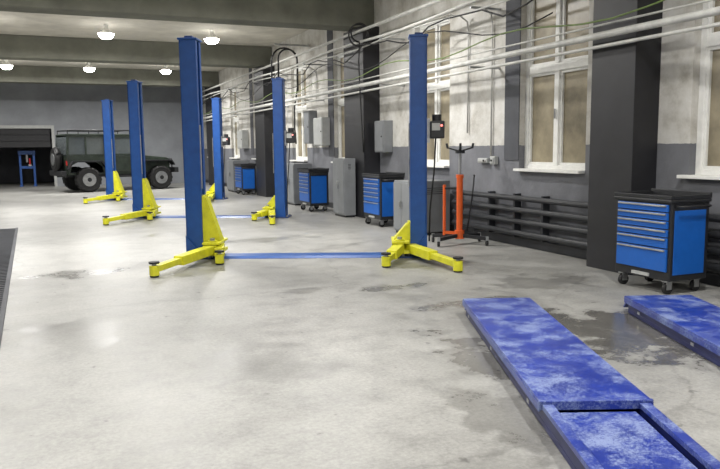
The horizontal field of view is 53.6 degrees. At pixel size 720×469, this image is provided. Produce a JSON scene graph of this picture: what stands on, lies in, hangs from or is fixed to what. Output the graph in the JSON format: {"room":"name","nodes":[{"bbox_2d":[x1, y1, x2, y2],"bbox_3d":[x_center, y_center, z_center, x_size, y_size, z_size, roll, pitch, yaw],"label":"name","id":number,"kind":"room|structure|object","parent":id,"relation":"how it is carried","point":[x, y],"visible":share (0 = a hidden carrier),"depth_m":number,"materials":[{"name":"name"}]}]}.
{"room":"auto repair garage","nodes":[
{"label":"auto repair garage","id":0,"kind":"room"},
{"bbox_2d":[0,83,203,185],"bbox_3d":[-11.994,-4.300,30.089,10.700,4.280,4.300,-4,8,-23],"label":"wall","id":1,"kind":"structure","parent":0,"point":[63,106],"depth_m":28.66,"materials":[{"name":"paint"}]},
{"bbox_2d":[0,125,57,185],"bbox_3d":[-13.430,-2.994,27.397,3.200,2.370,0.310,-4,8,-23],"label":"door","id":2,"kind":"structure","parent":1,"relation":"in","point":[30,135],"depth_m":27.48,"materials":[{"name":"grey paint"}]},
{"bbox_2d":[0,11,308,71],"bbox_3d":[-4.322,-4.441,12.130,10.700,0.200,35.100,-4,8,-23],"label":"ceiling","id":3,"kind":"structure","parent":0,"point":[12,23],"depth_m":17.47,"materials":[{"name":"paint"}]},
{"bbox_2d":[0,60,12,69],"bbox_3d":[-11.152,-5.373,22.486,0.360,0.319,0.360,-4,8,-23],"label":"ceiling lamp","id":4,"kind":"object","parent":3,"relation":"attached to","point":[5,65],"depth_m":22.39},
{"bbox_2d":[84,62,94,71],"bbox_3d":[-8.903,-5.514,23.448,0.360,0.319,0.360,-4,8,-23],"label":"ceiling lamp","id":5,"kind":"object","parent":3,"relation":"attached to","point":[88,68],"depth_m":23.36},
{"bbox_2d":[98,24,113,38],"bbox_3d":[-5.889,-4.699,16.519,0.360,0.319,0.360,-4,8,-23],"label":"ceiling lamp","id":6,"kind":"object","parent":3,"relation":"attached to","point":[104,33],"depth_m":16.43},
{"bbox_2d":[0,65,218,87],"bbox_3d":[-10.017,-5.590,25.148,9.998,0.559,0.560,-4,8,-23],"label":"ceiling beam","id":7,"kind":"structure","parent":3,"relation":"attached to","point":[24,74],"depth_m":25.15,"materials":[{"name":"grey concrete"}]},
{"bbox_2d":[0,34,271,67],"bbox_3d":[-7.216,-4.832,18.712,9.998,0.559,0.560,-4,8,-23],"label":"ceiling beam","id":8,"kind":"structure","parent":3,"relation":"attached to","point":[12,47],"depth_m":18.81,"materials":[{"name":"grey concrete"}]},
{"bbox_2d":[161,65,170,73],"bbox_3d":[-6.654,-5.656,24.409,0.360,0.319,0.360,-4,8,-23],"label":"ceiling lamp","id":9,"kind":"object","parent":3,"relation":"attached to","point":[165,70],"depth_m":24.31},
{"bbox_2d":[0,0,373,30],"bbox_3d":[-4.416,-4.074,12.275,9.998,0.559,0.560,-4,8,-23],"label":"ceiling beam","id":10,"kind":"structure","parent":3,"relation":"attached to","point":[333,15],"depth_m":12.91,"materials":[{"name":"grey concrete"}]},
{"bbox_2d":[204,30,218,43],"bbox_3d":[-3.640,-4.840,17.481,0.360,0.319,0.360,-4,8,-23],"label":"ceiling lamp","id":11,"kind":"object","parent":3,"relation":"attached to","point":[210,39],"depth_m":17.39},
{"bbox_2d":[206,86,220,184],"bbox_3d":[-5.566,-3.743,27.302,0.349,3.718,1.000,-4,8,-23],"label":"pillar","id":12,"kind":"structure","parent":0,"point":[209,102],"depth_m":27.17,"materials":[{"name":"black paint"}]},
{"bbox_2d":[253,66,274,196],"bbox_3d":[-2.765,-2.986,20.866,0.349,3.718,1.000,-4,8,-23],"label":"pillar","id":13,"kind":"structure","parent":0,"point":[263,119],"depth_m":20.53,"materials":[{"name":"black paint"}]},
{"bbox_2d":[0,182,719,468],"bbox_3d":[-5.069,-0.209,14.497,10.700,0.200,39.100,-4,8,-23],"label":"floor","id":14,"kind":"structure","parent":0,"point":[271,363],"depth_m":5.11,"materials":[{"name":"concrete"}]},
{"bbox_2d":[0,228,17,345],"bbox_3d":[-3.052,0.774,5.394,0.621,0.015,16.500,-4,8,-24],"label":"floor drain grate","id":15,"kind":"object","parent":14,"relation":"on","point":[8,237],"visible":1,"depth_m":8.84,"materials":[{"name":"black metal"}]},
{"bbox_2d":[18,151,36,186],"bbox_3d":[-13.188,-2.617,28.287,0.620,1.399,0.560,-4,8,-23],"label":"press","id":16,"kind":"object","parent":14,"relation":"on","point":[26,153],"visible":1,"depth_m":28.20,"materials":[{"name":"metal"}]},
{"bbox_2d":[49,129,178,191],"bbox_3d":[-8.647,-2.618,25.075,4.120,2.076,1.830,-6,9,-37],"label":"car","id":17,"kind":"object","parent":14,"relation":"on","point":[70,149],"visible":0.8,"depth_m":24.08,"materials":[{"name":"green metal"}]},
{"bbox_2d":[83,97,229,203],"bbox_3d":[-5.452,-2.307,19.280,3.596,2.809,1.818,0,7,4],"label":"lift","id":18,"kind":"object","parent":14,"relation":"on","point":[114,188],"visible":0.84,"depth_m":19.82,"materials":[{"name":"metal"}]},
{"bbox_2d":[102,77,295,224],"bbox_3d":[-3.064,-1.673,13.896,3.457,2.809,1.818,0,7,4],"label":"lift","id":19,"kind":"object","parent":14,"relation":"on","point":[144,205],"visible":1,"depth_m":14.42,"materials":[{"name":"metal"}]},
{"bbox_2d":[226,160,248,191],"bbox_3d":[-4.007,-1.920,23.366,0.550,1.019,1.004,-4,8,-23],"label":"locker","id":20,"kind":"object","parent":14,"relation":"on","point":[230,168],"visible":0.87,"depth_m":23.02,"materials":[{"name":"metal"}]},
{"bbox_2d":[234,163,255,194],"bbox_3d":[-3.518,-1.714,21.929,0.484,0.948,0.886,-4,8,-23],"label":"tool cart","id":21,"kind":"object","parent":14,"relation":"on","point":[245,179],"visible":1,"depth_m":21.61,"materials":[{"name":"metal"}]},
{"bbox_2d":[287,163,311,205],"bbox_3d":[-1.545,-1.261,17.769,0.500,1.019,0.704,-4,8,-23],"label":"locker","id":22,"kind":"object","parent":14,"relation":"on","point":[293,178],"visible":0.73,"depth_m":17.44,"materials":[{"name":"metal"}]},
{"bbox_2d":[149,32,462,277],"bbox_3d":[-0.583,-1.037,8.486,3.482,2.809,1.768,0,7,1],"label":"lift","id":23,"kind":"object","parent":14,"relation":"on","point":[205,239],"visible":1,"depth_m":8.98,"materials":[{"name":"metal"}]},
{"bbox_2d":[298,168,328,211],"bbox_3d":[-1.032,-1.011,15.964,0.484,0.948,0.786,-4,8,-23],"label":"tool cart","id":24,"kind":"object","parent":14,"relation":"on","point":[313,183],"visible":1,"depth_m":15.70,"materials":[{"name":"metal"}]},
{"bbox_2d":[333,158,355,217],"bbox_3d":[-0.334,-0.960,14.547,0.280,1.179,0.604,-4,8,-23],"label":"locker","id":25,"kind":"object","parent":14,"relation":"on","point":[344,184],"visible":1,"depth_m":14.32,"materials":[{"name":"metal"}]},
{"bbox_2d":[362,171,404,226],"bbox_3d":[0.426,-0.641,12.814,0.504,0.948,0.806,-4,8,-23],"label":"tool cart","id":26,"kind":"object","parent":14,"relation":"on","point":[378,195],"visible":0.92,"depth_m":12.52,"materials":[{"name":"metal"}]},
{"bbox_2d":[393,179,449,234],"bbox_3d":[0.987,-0.449,11.573,0.750,0.859,0.584,-4,8,-23],"label":"locker","id":27,"kind":"object","parent":14,"relation":"on","point":[400,187],"visible":0.66,"depth_m":11.38,"materials":[{"name":"metal"}]},
{"bbox_2d":[432,143,488,246],"bbox_3d":[1.427,-0.582,10.205,0.728,1.443,0.562,-1,7,-3],"label":"jack","id":28,"kind":"object","parent":14,"relation":"on","point":[459,233],"visible":1,"depth_m":10.19,"materials":[{"name":"metal"}]},
{"bbox_2d":[452,190,587,247],"bbox_3d":[2.174,-0.212,9.943,0.137,0.758,3.250,-4,8,-23],"label":"radiator","id":29,"kind":"object","parent":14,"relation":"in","point":[545,213],"visible":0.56,"depth_m":9.66,"materials":[{"name":"grey metal"}]},
{"bbox_2d":[462,298,719,468],"bbox_3d":[1.170,0.874,3.696,0.572,0.140,4.750,-1,7,-1],"label":"platform","id":30,"kind":"object","parent":14,"relation":"on","point":[596,418],"visible":1,"depth_m":3.63,"materials":[{"name":"metal"}]},
{"bbox_2d":[614,188,711,293],"bbox_3d":[2.935,0.052,6.934,0.514,0.948,0.786,-4,8,-23],"label":"tool cart","id":31,"kind":"object","parent":14,"relation":"on","point":[662,234],"visible":1,"depth_m":6.70,"materials":[{"name":"metal"}]},
{"bbox_2d":[623,295,719,366],"bbox_3d":[2.534,0.854,3.739,0.572,0.140,4.750,-1,7,-1],"label":"platform","id":32,"kind":"object","parent":14,"relation":"on","point":[693,322],"visible":1,"depth_m":5.28,"materials":[{"name":"metal"}]},
{"bbox_2d":[343,26,379,217],"bbox_3d":[0.035,-2.228,14.429,0.349,3.718,1.000,-4,8,-23],"label":"pillar","id":33,"kind":"structure","parent":0,"point":[368,161],"depth_m":14.07,"materials":[{"name":"black paint"}]},
{"bbox_2d":[202,0,719,273],"bbox_3d":[0.428,-2.514,14.424,0.400,4.280,34.500,-4,8,-23],"label":"wall","id":34,"kind":"structure","parent":0,"point":[680,53],"depth_m":10.71,"materials":[{"name":"paint"}]},
{"bbox_2d":[205,88,207,153],"bbox_3d":[-6.274,-4.853,29.221,0.014,3.070,0.340,-4,8,-23],"label":"trim","id":35,"kind":"structure","parent":34,"relation":"attached to","point":[205,88],"depth_m":29.35,"materials":[{"name":"grey paint"}]},
{"bbox_2d":[229,89,239,158],"bbox_3d":[-4.344,-3.892,24.986,0.290,2.450,1.200,-4,8,-23],"label":"window","id":36,"kind":"structure","parent":34,"relation":"in","point":[235,99],"depth_m":25.38,"materials":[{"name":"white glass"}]},
{"bbox_2d":[237,130,248,148],"bbox_3d":[-3.900,-3.154,23.654,0.224,0.600,0.700,-4,8,-23],"label":"electrical box","id":37,"kind":"object","parent":34,"relation":"attached to","point":[242,135],"visible":1,"depth_m":23.37,"materials":[{"name":"grey metal"}]},
{"bbox_2d":[249,68,253,154],"bbox_3d":[-3.474,-4.095,22.785,0.014,3.070,0.340,-4,8,-23],"label":"trim","id":38,"kind":"structure","parent":34,"relation":"attached to","point":[250,69],"depth_m":22.79,"materials":[{"name":"grey paint"}]},
{"bbox_2d":[290,65,307,161],"bbox_3d":[-1.544,-3.134,18.549,0.290,2.450,1.200,-4,8,-23],"label":"window","id":39,"kind":"structure","parent":34,"relation":"in","point":[301,148],"depth_m":18.79,"materials":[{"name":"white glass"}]},
{"bbox_2d":[303,67,316,101],"bbox_3d":[-1.185,-3.591,17.050,0.344,0.814,0.028,-4,8,-23],"label":"pipe","id":40,"kind":"object","parent":34,"relation":"attached to","point":[303,67],"visible":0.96,"depth_m":17.08,"materials":[{"name":"metal"}]},
{"bbox_2d":[304,110,316,143],"bbox_3d":[-1.225,-2.628,17.475,0.224,0.800,0.400,-4,8,-23],"label":"electrical box","id":41,"kind":"object","parent":34,"relation":"attached to","point":[309,115],"visible":0.94,"depth_m":17.31,"materials":[{"name":"grey metal"}]},
{"bbox_2d":[313,117,329,145],"bbox_3d":[-0.907,-2.418,16.761,0.224,0.650,0.600,-4,8,-23],"label":"electrical box","id":42,"kind":"object","parent":34,"relation":"attached to","point":[321,125],"visible":1,"depth_m":16.52,"materials":[{"name":"grey metal"}]},
{"bbox_2d":[327,30,334,155],"bbox_3d":[-0.673,-3.337,16.349,0.014,3.070,0.340,-4,8,-23],"label":"trim","id":43,"kind":"structure","parent":34,"relation":"attached to","point":[329,32],"depth_m":16.34,"materials":[{"name":"grey paint"}]},
{"bbox_2d":[331,52,344,162],"bbox_3d":[-0.285,-2.793,15.655,0.290,2.450,1.350,-4,8,-23],"label":"window","id":44,"kind":"structure","parent":34,"relation":"in","point":[340,70],"depth_m":16.18,"materials":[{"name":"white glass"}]},
{"bbox_2d":[374,120,392,151],"bbox_3d":[0.444,-1.880,13.683,0.224,0.600,0.400,-4,8,-23],"label":"electrical box","id":45,"kind":"object","parent":34,"relation":"attached to","point":[384,128],"visible":1,"depth_m":13.52,"materials":[{"name":"grey metal"}]},
{"bbox_2d":[420,16,449,167],"bbox_3d":[1.256,-2.376,12.113,0.290,2.450,1.200,-4,8,-23],"label":"window","id":46,"kind":"structure","parent":34,"relation":"in","point":[438,43],"depth_m":12.07,"materials":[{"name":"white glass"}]},
{"bbox_2d":[449,14,468,132],"bbox_3d":[1.516,-2.444,10.902,0.344,1.774,0.028,-4,8,-23],"label":"pipe","id":47,"kind":"object","parent":34,"relation":"attached to","point":[464,19],"visible":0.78,"depth_m":10.96,"materials":[{"name":"metal"}]},
{"bbox_2d":[202,0,719,151],"bbox_3d":[-0.207,-2.934,14.126,0.949,2.601,34.351,-4,8,-23],"label":"pipes","id":48,"kind":"object","parent":34,"relation":"attached to","point":[714,11],"depth_m":10.52,"materials":[{"name":"metal"}]},
{"bbox_2d":[205,179,719,286],"bbox_3d":[-0.489,-0.640,16.308,0.019,0.119,30.720,-4,8,-23],"label":"baseboard","id":49,"kind":"structure","parent":34,"relation":"attached to","point":[711,278],"depth_m":9.53,"materials":[{"name":"black paint"}]},
{"bbox_2d":[478,158,489,162],"bbox_3d":[1.846,-1.109,10.682,0.094,0.070,0.250,-4,8,-23],"label":"wall socket","id":50,"kind":"object","parent":34,"relation":"attached to","point":[480,160],"visible":0.92,"depth_m":10.61,"materials":[{"name":"white plastic"}]},
{"bbox_2d":[487,10,492,155],"bbox_3d":[1.776,-2.201,10.330,0.344,2.124,0.028,-4,8,-23],"label":"pipe","id":51,"kind":"object","parent":34,"relation":"attached to","point":[487,10],"visible":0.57,"depth_m":10.39,"materials":[{"name":"metal"}]},
{"bbox_2d":[490,156,497,164],"bbox_3d":[1.952,-1.086,10.440,0.094,0.120,0.120,-4,8,-23],"label":"wall socket","id":52,"kind":"object","parent":34,"relation":"attached to","point":[493,159],"visible":1,"depth_m":10.40,"materials":[{"name":"white plastic"}]},
{"bbox_2d":[504,0,521,159],"bbox_3d":[2.127,-2.580,9.912,0.014,3.070,0.340,-4,8,-23],"label":"trim","id":53,"kind":"structure","parent":34,"relation":"attached to","point":[513,20],"depth_m":9.96,"materials":[{"name":"grey paint"}]},
{"bbox_2d":[513,0,589,173],"bbox_3d":[2.515,-2.035,9.218,0.290,2.450,1.350,-4,8,-23],"label":"window","id":54,"kind":"structure","parent":34,"relation":"in","point":[556,87],"depth_m":9.28,"materials":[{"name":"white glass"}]},
{"bbox_2d":[676,0,719,179],"bbox_3d":[3.705,-1.713,6.483,0.290,2.450,1.670,-4,8,-23],"label":"window","id":55,"kind":"structure","parent":34,"relation":"in","point":[707,166],"depth_m":7.16,"materials":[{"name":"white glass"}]},
{"bbox_2d":[706,263,719,271],"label":"pipe","id":56,"kind":"object","parent":34,"relation":"in","point":[710,266],"depth_m":6.93,"materials":[{"name":"black metal"}]},
{"bbox_2d":[707,246,719,255],"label":"pipe","id":57,"kind":"object","parent":34,"relation":"in","point":[713,250],"depth_m":6.91,"materials":[{"name":"black metal"}]},
{"bbox_2d":[708,230,719,238],"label":"pipe","id":58,"kind":"object","parent":34,"relation":"in","point":[711,234],"depth_m":6.90,"materials":[{"name":"grey metal"}]},
{"bbox_2d":[709,214,719,222],"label":"pipe","id":59,"kind":"object","parent":34,"relation":"in","point":[712,217],"depth_m":6.88,"materials":[{"name":"grey metal"}]},
{"bbox_2d":[586,0,662,274],"bbox_3d":[2.902,-1.451,7.838,0.349,3.718,0.660,-4,8,-23],"label":"pillar","id":60,"kind":"structure","parent":0,"point":[625,87],"depth_m":7.68,"materials":[{"name":"black paint"}]}
]}

